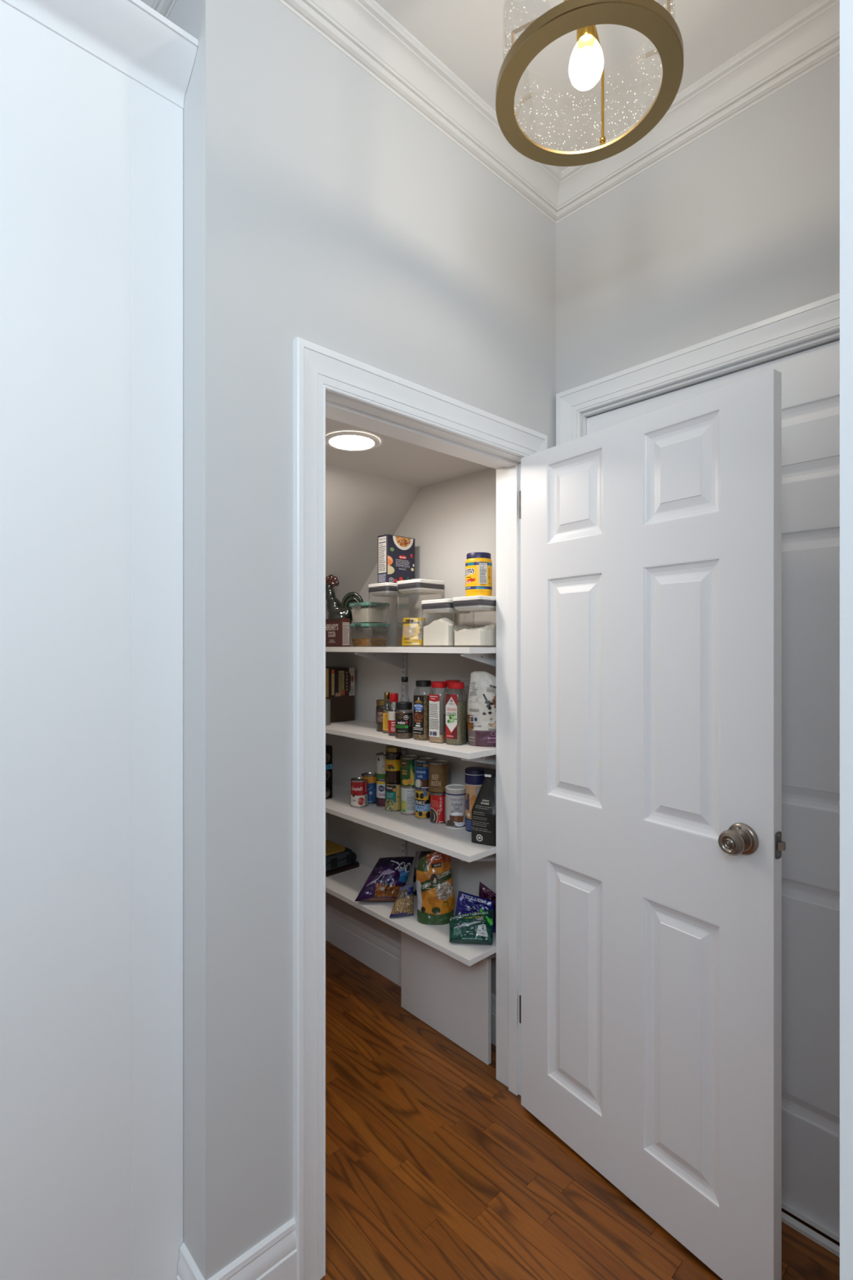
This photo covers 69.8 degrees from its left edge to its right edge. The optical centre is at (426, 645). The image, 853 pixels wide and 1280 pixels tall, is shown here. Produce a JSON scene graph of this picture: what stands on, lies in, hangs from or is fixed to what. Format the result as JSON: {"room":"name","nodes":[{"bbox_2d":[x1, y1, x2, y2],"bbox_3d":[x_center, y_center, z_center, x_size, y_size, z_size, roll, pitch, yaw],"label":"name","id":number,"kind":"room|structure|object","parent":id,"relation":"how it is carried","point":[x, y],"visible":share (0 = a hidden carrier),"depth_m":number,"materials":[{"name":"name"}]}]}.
{"room":"hallway","nodes":[
{"label":"hallway","id":0,"kind":"room"},
{"bbox_2d":[325,652,326,902],"bbox_3d":[-0.943,-0.031,2.727,1.317,2.970,0.140,0,0,-43],"label":"wall","id":1,"kind":"structure","parent":0,"point":[326,652],"depth_m":3.05,"materials":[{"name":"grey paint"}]},
{"bbox_2d":[325,783,351,800],"bbox_3d":[-0.787,0.723,2.557,1.089,0.093,0.318,0,0,-43],"label":"wall shelf","id":2,"kind":"object","parent":1,"relation":"attached to","point":[338,791],"visible":0.02,"depth_m":2.83,"materials":[{"name":"white wood"}]},
{"bbox_2d":[325,744,332,799],"bbox_3d":[-0.491,0.560,2.708,0.122,0.232,0.086,0,0,-43],"label":"spice rack","id":3,"kind":"object","parent":2,"relation":"on","point":[328,748],"visible":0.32,"depth_m":2.72,"materials":[{"name":"black metal"}]},
{"bbox_2d":[325,770,330,780],"bbox_3d":[-0.467,0.571,2.723,0.045,0.045,0.074,0,0,-43],"label":"spice jar","id":4,"kind":"object","parent":3,"relation":"in","point":[327,772],"visible":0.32,"depth_m":2.70,"materials":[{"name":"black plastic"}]},
{"bbox_2d":[325,787,330,797],"bbox_3d":[-0.467,0.647,2.723,0.045,0.045,0.074,0,0,-43],"label":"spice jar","id":5,"kind":"object","parent":3,"relation":"in","point":[327,790],"visible":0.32,"depth_m":2.70,"materials":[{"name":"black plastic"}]},
{"bbox_2d":[325,753,330,762],"bbox_3d":[-0.467,0.495,2.723,0.045,0.045,0.074,0,0,-43],"label":"spice jar","id":6,"kind":"object","parent":3,"relation":"in","point":[327,755],"visible":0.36,"depth_m":2.70,"materials":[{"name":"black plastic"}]},
{"bbox_2d":[325,862,364,877],"bbox_3d":[-0.787,1.056,2.557,1.089,0.093,0.318,0,0,-43],"label":"wall shelf","id":7,"kind":"object","parent":1,"relation":"attached to","point":[360,864],"visible":0.02,"depth_m":2.76,"materials":[{"name":"white wood"}]},
{"bbox_2d":[325,860,359,876],"bbox_3d":[-0.483,1.001,2.785,0.285,0.018,0.224,0,0,-43],"label":"serving board","id":8,"kind":"object","parent":7,"relation":"on","point":[355,864],"visible":0.24,"depth_m":2.74,"materials":[{"name":"red"}]},
{"bbox_2d":[325,840,356,871],"bbox_3d":[-0.481,0.959,2.783,0.278,0.065,0.214,0,0,-43],"label":"fabric bundle","id":9,"kind":"object","parent":8,"relation":"on","point":[335,860],"visible":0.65,"depth_m":2.73,"materials":[{"name":"black fabric"}]},
{"bbox_2d":[325,840,345,855],"bbox_3d":[-0.498,0.923,2.772,0.215,0.007,0.184,0,0,-43],"label":"mat","id":10,"kind":"object","parent":9,"relation":"on","point":[331,847],"visible":0.35,"depth_m":2.77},
{"bbox_2d":[330,719,362,724],"bbox_3d":[-0.787,0.392,2.557,1.089,0.093,0.318,0,0,-43],"label":"wall shelf","id":11,"kind":"object","parent":1,"relation":"attached to","point":[355,720],"visible":0.03,"depth_m":2.77,"materials":[{"name":"white wood"}]},
{"bbox_2d":[325,698,330,725],"bbox_3d":[-0.450,0.289,2.673,0.062,0.112,0.062,0,0,-43],"label":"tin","id":12,"kind":"object","parent":11,"relation":"on","point":[327,700],"visible":0.3,"depth_m":2.65,"materials":[{"name":"grey metal"}]},
{"bbox_2d":[325,695,355,722],"bbox_3d":[-0.473,0.287,2.833,0.205,0.116,0.197,0,0,-43],"label":"cardboard tray","id":13,"kind":"object","parent":11,"relation":"on","point":[342,708],"visible":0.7,"depth_m":2.78,"materials":[{"name":"cardboard"}]},
{"bbox_2d":[325,666,355,697],"bbox_3d":[-0.467,0.165,2.828,0.200,0.128,0.184,0,0,-43],"label":"carton","id":14,"kind":"object","parent":13,"relation":"on","point":[340,681],"visible":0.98,"depth_m":2.77,"materials":[{"name":"black cardboard"}]},
{"bbox_2d":[179,0,555,1279],"bbox_3d":[-0.051,-0.031,1.695,1.207,2.970,0.134,0,0,-43],"label":"wall","id":15,"kind":"structure","parent":0,"point":[320,207],"depth_m":1.33,"materials":[{"name":"white paint"}]},
{"bbox_2d":[176,1217,297,1279],"bbox_3d":[-0.410,1.367,1.331,0.217,0.173,0.127,0,0,-43],"label":"baseboard","id":16,"kind":"structure","parent":15,"relation":"attached to","point":[274,1257],"depth_m":1.31,"materials":[{"name":"white wood"}]},
{"bbox_2d":[293,337,547,1279],"bbox_3d":[0.049,0.384,1.683,0.934,2.140,0.020,0,0,-43],"label":"trim","id":17,"kind":"structure","parent":15,"relation":"attached to","point":[317,370],"depth_m":1.39,"materials":[{"name":"white wood"}]},
{"bbox_2d":[325,391,521,1095],"bbox_3d":[0.002,0.421,1.737,0.810,2.067,0.146,0,0,-43],"label":"trim","id":18,"kind":"structure","parent":15,"relation":"attached to","point":[507,465],"depth_m":1.99,"materials":[{"name":"white wood"}]},
{"bbox_2d":[325,417,491,618],"bbox_3d":[-0.483,-0.339,2.229,1.107,0.734,1.236,0,0,-43],"label":"ceiling","id":19,"kind":"structure","parent":0,"point":[369,494],"depth_m":2.41,"materials":[{"name":"grey paint"}]},
{"bbox_2d":[325,431,380,451],"bbox_3d":[-0.239,-0.652,1.959,0.180,0.006,0.180,0,0,-43],"label":"recessed light","id":20,"kind":"object","parent":19,"relation":"in","point":[348,441],"visible":0.95,"depth_m":1.94,"materials":[{"name":"white plastic"}]},
{"bbox_2d":[328,435,374,449],"bbox_3d":[-0.239,-0.650,1.959,0.144,0.002,0.144,0,0,24],"label":"diffuser","id":21,"kind":"object","parent":20,"relation":"attached to","point":[335,442],"depth_m":1.95,"materials":[{"name":"beige plastic"}]},
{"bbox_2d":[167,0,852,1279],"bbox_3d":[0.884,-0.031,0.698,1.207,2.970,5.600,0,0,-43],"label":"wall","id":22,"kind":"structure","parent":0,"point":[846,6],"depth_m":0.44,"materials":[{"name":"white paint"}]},
{"bbox_2d":[325,902,496,1045],"bbox_3d":[-0.478,1.367,2.227,1.092,0.173,1.226,0,0,-43],"label":"baseboard","id":23,"kind":"structure","parent":22,"relation":"attached to","point":[376,950],"depth_m":2.78,"materials":[{"name":"white wood"}]},
{"bbox_2d":[520,368,785,1279],"bbox_3d":[0.509,0.426,1.600,0.099,2.031,0.777,0,0,-35],"label":"door","id":24,"kind":"structure","parent":22,"relation":"in","point":[652,845],"depth_m":1.52,"materials":[{"name":"white wood"}]},
{"bbox_2d":[320,940,839,1279],"bbox_3d":[-0.548,1.484,-0.372,5.240,0.060,6.200,0,0,-43],"label":"floor","id":25,"kind":"structure","parent":0,"point":[436,1170],"depth_m":1.65,"materials":[{"name":"brown wood"}]},
{"bbox_2d":[0,0,198,1279],"bbox_3d":[-1.258,0.105,1.008,1.492,2.699,0.716,0,0,-43],"label":"tall cabinet","id":26,"kind":"object","parent":25,"relation":"on","point":[92,92],"visible":1,"depth_m":1.19,"materials":[{"name":"white paint"}]},
{"bbox_2d":[400,930,491,1064],"bbox_3d":[0.062,1.268,2.297,0.018,0.371,0.467,0,0,-42],"label":"panel","id":27,"kind":"object","parent":25,"relation":"on","point":[452,997],"visible":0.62,"depth_m":2.26,"materials":[{"name":"white wood"}]},
{"bbox_2d":[326,54,839,995],"bbox_3d":[0.435,-0.031,2.230,0.245,2.970,2.750,0,0,-43],"label":"wall","id":28,"kind":"structure","parent":0,"point":[739,227],"depth_m":1.82,"materials":[{"name":"white paint"}]},
{"bbox_2d":[401,653,407,883],"bbox_3d":[-0.095,0.549,2.608,0.012,1.310,0.025,0,0,-43],"label":"shelf standard","id":29,"kind":"object","parent":28,"relation":"attached to","point":[404,671],"visible":0.22,"depth_m":2.60,"materials":[{"name":"white metal"}]},
{"bbox_2d":[325,795,496,862],"bbox_3d":[-0.071,0.723,2.390,0.274,0.093,0.904,0,0,-43],"label":"wall shelf","id":30,"kind":"object","parent":28,"relation":"attached to","point":[457,843],"visible":0.74,"depth_m":2.26,"materials":[{"name":"white wood"}]},
{"bbox_2d":[351,777,368,807],"bbox_3d":[-0.285,0.620,2.594,0.072,0.112,0.072,0,0,-43],"label":"can","id":31,"kind":"object","parent":30,"relation":"on","point":[358,784],"visible":1,"depth_m":2.56,"materials":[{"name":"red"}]},
{"bbox_2d":[361,772,376,804],"bbox_3d":[-0.245,0.615,2.646,0.075,0.122,0.075,0,0,-43],"label":"can","id":32,"kind":"object","parent":30,"relation":"on","point":[371,781],"visible":0.64,"depth_m":2.61,"materials":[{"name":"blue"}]},
{"bbox_2d":[376,779,385,807],"bbox_3d":[-0.178,0.620,2.597,0.071,0.112,0.071,0,0,-43],"label":"can","id":33,"kind":"object","parent":30,"relation":"on","point":[380,784],"visible":0.48,"depth_m":2.56,"materials":[{"name":"grey metal"}]},
{"bbox_2d":[375,752,385,780],"bbox_3d":[-0.181,0.511,2.597,0.069,0.106,0.069,0,0,-43],"label":"can","id":34,"kind":"object","parent":33,"relation":"on","point":[380,757],"visible":0.63,"depth_m":2.57,"materials":[{"name":"grey metal"}]},
{"bbox_2d":[385,782,400,811],"bbox_3d":[-0.136,0.621,2.531,0.072,0.114,0.072,0,0,-43],"label":"can","id":35,"kind":"object","parent":30,"relation":"on","point":[393,791],"visible":0.8,"depth_m":2.50,"materials":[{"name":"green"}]},
{"bbox_2d":[385,745,401,783],"bbox_3d":[-0.136,0.490,2.531,0.071,0.148,0.070,0,0,-43],"label":"jar","id":36,"kind":"object","parent":35,"relation":"on","point":[393,753],"visible":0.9,"depth_m":2.50,"materials":[{"name":"orange glass"}]},
{"bbox_2d":[400,786,415,814],"bbox_3d":[-0.069,0.620,2.478,0.071,0.112,0.071,0,0,-43],"label":"can","id":37,"kind":"object","parent":30,"relation":"on","point":[407,793],"visible":0.66,"depth_m":2.44,"materials":[{"name":"grey metal"}]},
{"bbox_2d":[400,755,420,786],"bbox_3d":[-0.066,0.506,2.477,0.082,0.116,0.082,0,0,-43],"label":"can","id":38,"kind":"object","parent":37,"relation":"on","point":[406,762],"visible":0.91,"depth_m":2.44,"materials":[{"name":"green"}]},
{"bbox_2d":[414,788,430,818],"bbox_3d":[-0.010,0.620,2.424,0.071,0.112,0.071,0,0,-43],"label":"can","id":39,"kind":"object","parent":30,"relation":"on","point":[422,799],"visible":0.66,"depth_m":2.39,"materials":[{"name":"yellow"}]},
{"bbox_2d":[413,756,434,790],"bbox_3d":[-0.010,0.506,2.426,0.079,0.116,0.079,0,0,-43],"label":"can","id":40,"kind":"object","parent":39,"relation":"on","point":[421,764],"visible":0.9,"depth_m":2.39,"materials":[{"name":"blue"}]},
{"bbox_2d":[430,793,445,823],"bbox_3d":[0.048,0.625,2.356,0.068,0.120,0.068,0,0,-43],"label":"can","id":41,"kind":"object","parent":30,"relation":"on","point":[437,802],"visible":0.66,"depth_m":2.33,"materials":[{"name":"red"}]},
{"bbox_2d":[428,760,448,794],"bbox_3d":[0.047,0.505,2.357,0.079,0.118,0.080,0,0,-43],"label":"can","id":42,"kind":"object","parent":41,"relation":"on","point":[438,770],"visible":0.92,"depth_m":2.32,"materials":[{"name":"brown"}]},
{"bbox_2d":[444,783,465,828],"bbox_3d":[0.112,0.602,2.300,0.083,0.148,0.083,0,0,-43],"label":"canister","id":43,"kind":"object","parent":30,"relation":"on","point":[455,793],"visible":0.91,"depth_m":2.26,"materials":[{"name":"white plastic"}]},
{"bbox_2d":[465,766,485,832],"bbox_3d":[0.179,0.562,2.243,0.077,0.228,0.077,0,0,-43],"label":"canister","id":44,"kind":"object","parent":30,"relation":"on","point":[475,776],"visible":0.58,"depth_m":2.21,"materials":[{"name":"blue cardboard"}]},
{"bbox_2d":[471,768,496,845],"bbox_3d":[0.208,0.552,2.110,0.100,0.249,0.070,0,0,29],"label":"coffee bag","id":45,"kind":"object","parent":30,"relation":"on","point":[483,828],"visible":0.7,"depth_m":2.09,"materials":[{"name":"black plastic"}]},
{"bbox_2d":[325,865,496,966],"bbox_3d":[-0.071,1.056,2.390,0.274,0.093,0.904,0,0,-43],"label":"wall shelf","id":46,"kind":"object","parent":28,"relation":"attached to","point":[347,886],"visible":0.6,"depth_m":2.24,"materials":[{"name":"white wood"}]},
{"bbox_2d":[355,856,414,901],"bbox_3d":[-0.164,0.930,2.442,0.248,0.148,0.129,0,0,-9],"label":"snack bag","id":47,"kind":"object","parent":46,"relation":"on","point":[384,883],"visible":0.98,"depth_m":2.40,"materials":[{"name":"purple plastic"}]},
{"bbox_2d":[389,881,413,917],"bbox_3d":[-0.088,0.953,2.290,0.110,0.109,0.062,0,0,-43],"label":"bag","id":48,"kind":"object","parent":46,"relation":"on","point":[403,905],"visible":1,"depth_m":2.28,"materials":[{"name":"beige plastic"}]},
{"bbox_2d":[413,851,431,895],"bbox_3d":[0.008,0.909,2.455,0.141,0.190,0.048,0,0,29],"label":"bag","id":49,"kind":"object","parent":46,"relation":"on","point":[419,855],"visible":0.16,"depth_m":2.48,"materials":[{"name":"plastic"}]},
{"bbox_2d":[416,849,454,924],"bbox_3d":[0.033,0.879,2.259,0.146,0.262,0.095,0,0,1],"label":"bag","id":50,"kind":"object","parent":46,"relation":"on","point":[435,893],"visible":0.91,"depth_m":2.24,"materials":[{"name":"plastic"}]},
{"bbox_2d":[448,909,493,944],"bbox_3d":[0.156,0.965,2.099,0.154,0.089,0.093,0,0,3],"label":"bag","id":51,"kind":"object","parent":46,"relation":"on","point":[473,927],"visible":1,"depth_m":2.07,"materials":[{"name":"green plastic"}]},
{"bbox_2d":[479,908,493,925],"bbox_3d":[0.205,0.937,2.112,0.029,0.037,0.076,0,0,-43],"label":"clip","id":52,"kind":"object","parent":51,"relation":"attached to","point":[490,921],"visible":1,"depth_m":2.09,"materials":[{"name":"green plastic"}]},
{"bbox_2d":[455,890,496,932],"bbox_3d":[0.175,0.947,2.178,0.152,0.117,0.052,0,0,17],"label":"bag","id":53,"kind":"object","parent":46,"relation":"on","point":[466,902],"visible":0.5,"depth_m":2.18,"materials":[{"name":"blue plastic"}]},
{"bbox_2d":[479,881,496,926],"bbox_3d":[0.231,0.934,2.208,0.094,0.145,0.031,0,0,27],"label":"packet","id":54,"kind":"object","parent":46,"relation":"on","point":[485,892],"visible":0.35,"depth_m":2.21,"materials":[{"name":"purple plastic"}]},
{"bbox_2d":[325,720,496,764],"bbox_3d":[-0.071,0.392,2.390,0.274,0.093,0.904,0,0,-43],"label":"wall shelf","id":55,"kind":"object","parent":28,"relation":"attached to","point":[364,731],"visible":0.69,"depth_m":2.20,"materials":[{"name":"white wood"}]},
{"bbox_2d":[376,698,391,731],"bbox_3d":[-0.173,0.282,2.483,0.064,0.126,0.065,0,0,-43],"label":"sauce jar","id":56,"kind":"object","parent":55,"relation":"on","point":[383,704],"visible":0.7,"depth_m":2.46,"materials":[{"name":"orange glass"}]},
{"bbox_2d":[382,692,390,733],"bbox_3d":[-0.156,0.265,2.425,0.037,0.160,0.037,0,0,-43],"label":"sauce bottle","id":57,"kind":"object","parent":55,"relation":"on","point":[386,694],"visible":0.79,"depth_m":2.41,"materials":[{"name":"yellow glass"}]},
{"bbox_2d":[387,693,399,735],"bbox_3d":[-0.125,0.264,2.359,0.046,0.162,0.046,0,0,-43],"label":"sauce bottle","id":58,"kind":"object","parent":55,"relation":"on","point":[393,697],"visible":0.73,"depth_m":2.34,"materials":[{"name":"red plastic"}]},
{"bbox_2d":[395,701,413,737],"bbox_3d":[-0.085,0.278,2.300,0.070,0.133,0.070,0,0,-43],"label":"spice jar","id":59,"kind":"object","parent":55,"relation":"on","point":[403,720],"visible":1,"depth_m":2.27,"materials":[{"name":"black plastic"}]},
{"bbox_2d":[401,676,408,682],"bbox_3d":[-0.088,0.235,2.467,0.045,0.220,0.045,0,0,-43],"label":"bottle","id":60,"kind":"object","parent":55,"relation":"on","point":[404,679],"visible":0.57,"depth_m":2.46,"materials":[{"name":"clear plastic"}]},
{"bbox_2d":[413,680,431,740],"bbox_3d":[-0.011,0.236,2.262,0.061,0.216,0.063,0,0,35],"label":"spice jar","id":61,"kind":"object","parent":55,"relation":"on","point":[421,703],"visible":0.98,"depth_m":2.23,"materials":[{"name":"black plastic"}]},
{"bbox_2d":[429,680,447,742],"bbox_3d":[0.045,0.236,2.199,0.061,0.216,0.062,0,0,35],"label":"spice jar","id":62,"kind":"object","parent":55,"relation":"on","point":[435,735],"visible":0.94,"depth_m":2.17,"materials":[{"name":"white plastic"}]},
{"bbox_2d":[443,680,460,732],"bbox_3d":[0.099,0.236,2.285,0.061,0.216,0.061,0,0,35],"label":"spice jar","id":63,"kind":"object","parent":55,"relation":"on","point":[447,681],"visible":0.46,"depth_m":2.27,"materials":[{"name":"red plastic"}]},
{"bbox_2d":[445,681,466,744],"bbox_3d":[0.104,0.236,2.153,0.061,0.216,0.063,0,0,35],"label":"spice jar","id":64,"kind":"object","parent":55,"relation":"on","point":[455,710],"visible":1,"depth_m":2.13,"materials":[{"name":"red plastic"}]},
{"bbox_2d":[466,722,468,741],"bbox_3d":[0.163,0.237,2.240,0.089,0.216,0.089,0,0,-43],"label":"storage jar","id":65,"kind":"object","parent":55,"relation":"on","point":[467,739],"visible":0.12,"depth_m":2.20,"materials":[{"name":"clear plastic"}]},
{"bbox_2d":[467,671,496,746],"bbox_3d":[0.210,0.217,2.139,0.132,0.256,0.099,0,0,7],"label":"bag","id":66,"kind":"object","parent":55,"relation":"on","point":[482,700],"visible":0.74,"depth_m":2.11,"materials":[{"name":"white plastic"}]},
{"bbox_2d":[325,646,496,668],"bbox_3d":[-0.071,0.051,2.390,0.274,0.093,0.904,0,0,-43],"label":"wall shelf","id":67,"kind":"object","parent":28,"relation":"attached to","point":[394,655],"visible":0.84,"depth_m":2.21,"materials":[{"name":"white wood"}]},
{"bbox_2d":[325,617,350,646],"bbox_3d":[-0.371,-0.054,2.542,0.043,0.117,0.123,0,0,-43],"label":"box","id":68,"kind":"object","parent":67,"relation":"on","point":[337,630],"visible":0.98,"depth_m":2.51,"materials":[{"name":"red cardboard"}]},
{"bbox_2d":[325,617,341,642],"bbox_3d":[-0.387,-0.063,2.527,0.001,0.099,0.122,0,0,-43],"label":"print","id":69,"kind":"object","parent":68,"relation":"attached to","point":[333,626],"depth_m":2.52,"materials":[{"name":"cardboard"}]},
{"bbox_2d":[342,622,349,644],"bbox_3d":[-0.328,-0.049,2.498,0.034,0.093,0.001,0,0,-43],"label":"print","id":70,"kind":"object","parent":68,"relation":"attached to","point":[345,624],"depth_m":2.50,"materials":[{"name":"cardboard"}]},
{"bbox_2d":[325,574,364,623],"bbox_3d":[-0.364,-0.156,2.659,0.190,0.308,0.071,0,0,6],"label":"rooster figurine","id":71,"kind":"object","parent":67,"relation":"on","point":[336,609],"visible":0.54,"depth_m":2.65,"materials":[{"name":"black ceramic"}]},
{"bbox_2d":[350,622,390,627],"bbox_3d":[-0.241,-0.044,2.564,0.124,0.096,0.161,0,0,-43],"label":"lunch box","id":72,"kind":"object","parent":67,"relation":"on","point":[363,624],"visible":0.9,"depth_m":2.52,"materials":[{"name":"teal plastic"}]},
{"bbox_2d":[351,638,386,646],"bbox_3d":[-0.239,-0.015,2.567,0.100,0.034,0.130,0,0,-43],"label":"crumbs","id":73,"kind":"object","parent":72,"relation":"in","point":[356,642],"visible":0.92,"depth_m":2.52,"materials":[{"name":"brown food"}]},
{"bbox_2d":[349,601,390,608],"bbox_3d":[-0.241,-0.137,2.564,0.124,0.083,0.161,0,0,-43],"label":"lunch box","id":74,"kind":"object","parent":72,"relation":"on","point":[372,604],"visible":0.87,"depth_m":2.53,"materials":[{"name":"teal plastic"}]},
{"bbox_2d":[351,607,387,622],"bbox_3d":[-0.239,-0.127,2.567,0.104,0.060,0.135,0,0,-43],"label":"sugar","id":75,"kind":"object","parent":74,"relation":"in","point":[359,615],"visible":0.83,"depth_m":2.52,"materials":[{"name":"white food"}]},
{"bbox_2d":[368,582,408,647],"bbox_3d":[-0.150,-0.121,2.447,0.125,0.250,0.131,0,0,-43],"label":"storage container","id":76,"kind":"object","parent":67,"relation":"on","point":[387,588],"visible":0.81,"depth_m":2.45,"materials":[{"name":"clear plastic"}]},
{"bbox_2d":[377,533,414,583],"bbox_3d":[-0.120,-0.342,2.465,0.147,0.190,0.063,0,0,-43],"label":"carton","id":77,"kind":"object","parent":76,"relation":"on","point":[396,553],"visible":1,"depth_m":2.43,"materials":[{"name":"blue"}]},
{"bbox_2d":[377,536,386,582],"bbox_3d":[-0.175,-0.340,2.415,0.001,0.180,0.049,0,0,-43],"label":"print","id":78,"kind":"object","parent":77,"relation":"attached to","point":[381,540],"depth_m":2.42,"materials":[{"name":"cardboard"}]},
{"bbox_2d":[387,535,414,582],"bbox_3d":[-0.101,-0.342,2.441,0.141,0.185,0.002,0,0,-43],"label":"print","id":79,"kind":"object","parent":77,"relation":"attached to","point":[401,549],"depth_m":2.44,"materials":[{"name":"cardboard"}]},
{"bbox_2d":[396,578,444,647],"bbox_3d":[-0.021,-0.120,2.325,0.146,0.250,0.134,0,0,-43],"label":"storage container","id":80,"kind":"object","parent":67,"relation":"on","point":[415,586],"visible":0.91,"depth_m":2.29,"materials":[{"name":"clear plastic"}]},
{"bbox_2d":[401,617,426,645],"bbox_3d":[-0.046,-0.053,2.322,0.096,0.104,0.058,0,0,0],"label":"bag","id":81,"kind":"object","parent":80,"relation":"in","point":[411,627],"visible":0.81,"depth_m":2.30,"materials":[{"name":"yellow paper"}]},
{"bbox_2d":[421,598,474,647],"bbox_3d":[0.078,-0.080,2.219,0.145,0.169,0.149,0,0,-43],"label":"storage container","id":82,"kind":"object","parent":67,"relation":"on","point":[444,606],"visible":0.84,"depth_m":2.18,"materials":[{"name":"clear plastic"}]},
{"bbox_2d":[423,617,472,645],"bbox_3d":[0.078,-0.051,2.219,0.124,0.100,0.128,0,0,-43],"label":"flour","id":83,"kind":"object","parent":82,"relation":"in","point":[439,632],"visible":0.81,"depth_m":2.17,"materials":[{"name":"white food"}]},
{"bbox_2d":[452,595,496,647],"bbox_3d":[0.181,-0.081,2.105,0.140,0.171,0.140,0,0,-43],"label":"storage container","id":84,"kind":"object","parent":67,"relation":"on","point":[479,603],"visible":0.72,"depth_m":2.06,"materials":[{"name":"clear plastic"}]},
{"bbox_2d":[454,622,496,645],"bbox_3d":[0.181,-0.044,2.105,0.119,0.085,0.119,0,0,-43],"label":"flour","id":85,"kind":"object","parent":84,"relation":"in","point":[486,635],"visible":0.94,"depth_m":2.06,"materials":[{"name":"white food"}]},
{"bbox_2d":[465,551,492,596],"bbox_3d":[0.180,-0.242,2.103,0.093,0.150,0.093,0,0,-43],"label":"jar","id":86,"kind":"object","parent":84,"relation":"on","point":[478,566],"visible":0.97,"depth_m":2.06,"materials":[{"name":"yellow plastic"}]},
{"bbox_2d":[140,0,839,224],"bbox_3d":[0.906,-1.467,0.622,1.279,0.099,5.460,0,0,-43],"label":"trim","id":87,"kind":"structure","parent":28,"relation":"attached to","point":[362,30],"depth_m":1.61,"materials":[{"name":"white paint"}]},
{"bbox_2d":[555,293,839,445],"bbox_3d":[0.801,0.308,1.655,0.020,2.292,1.066,0,0,-43],"label":"trim","id":88,"kind":"structure","parent":28,"relation":"attached to","point":[821,317],"depth_m":1.70,"materials":[{"name":"white wood"}]},
{"bbox_2d":[582,333,839,1257],"bbox_3d":[0.845,0.350,1.691,0.125,2.209,0.902,0,0,-43],"label":"trim","id":89,"kind":"structure","parent":28,"relation":"attached to","point":[786,1219],"depth_m":1.56,"materials":[{"name":"white wood"}]},
{"bbox_2d":[586,340,839,1233],"bbox_3d":[0.835,0.348,1.687,0.035,2.177,0.876,0,0,-43],"label":"door","id":90,"kind":"structure","parent":28,"relation":"in","point":[811,378],"depth_m":1.53,"materials":[{"name":"white wood"}]},
{"bbox_2d":[374,0,817,171],"bbox_3d":[-0.548,-1.566,-0.372,5.240,0.100,6.200,0,0,-43],"label":"ceiling","id":91,"kind":"structure","parent":0,"point":[468,37],"depth_m":1.56,"materials":[{"name":"white paint"}]},
{"bbox_2d":[495,0,683,166],"bbox_3d":[0.322,-1.311,1.233,0.362,0.410,0.362,0,0,-43],"label":"pendant lamp","id":92,"kind":"object","parent":91,"relation":"hanging from","point":[649,18],"visible":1,"depth_m":1.19,"materials":[{"name":"gold metal"}]},
{"bbox_2d":[576,25,595,49],"bbox_3d":[0.322,-1.258,1.233,0.040,0.086,0.040,0,0,-43],"label":"socket","id":93,"kind":"object","parent":92,"relation":"attached to","point":[586,36],"depth_m":1.23,"materials":[{"name":"gold metal"}]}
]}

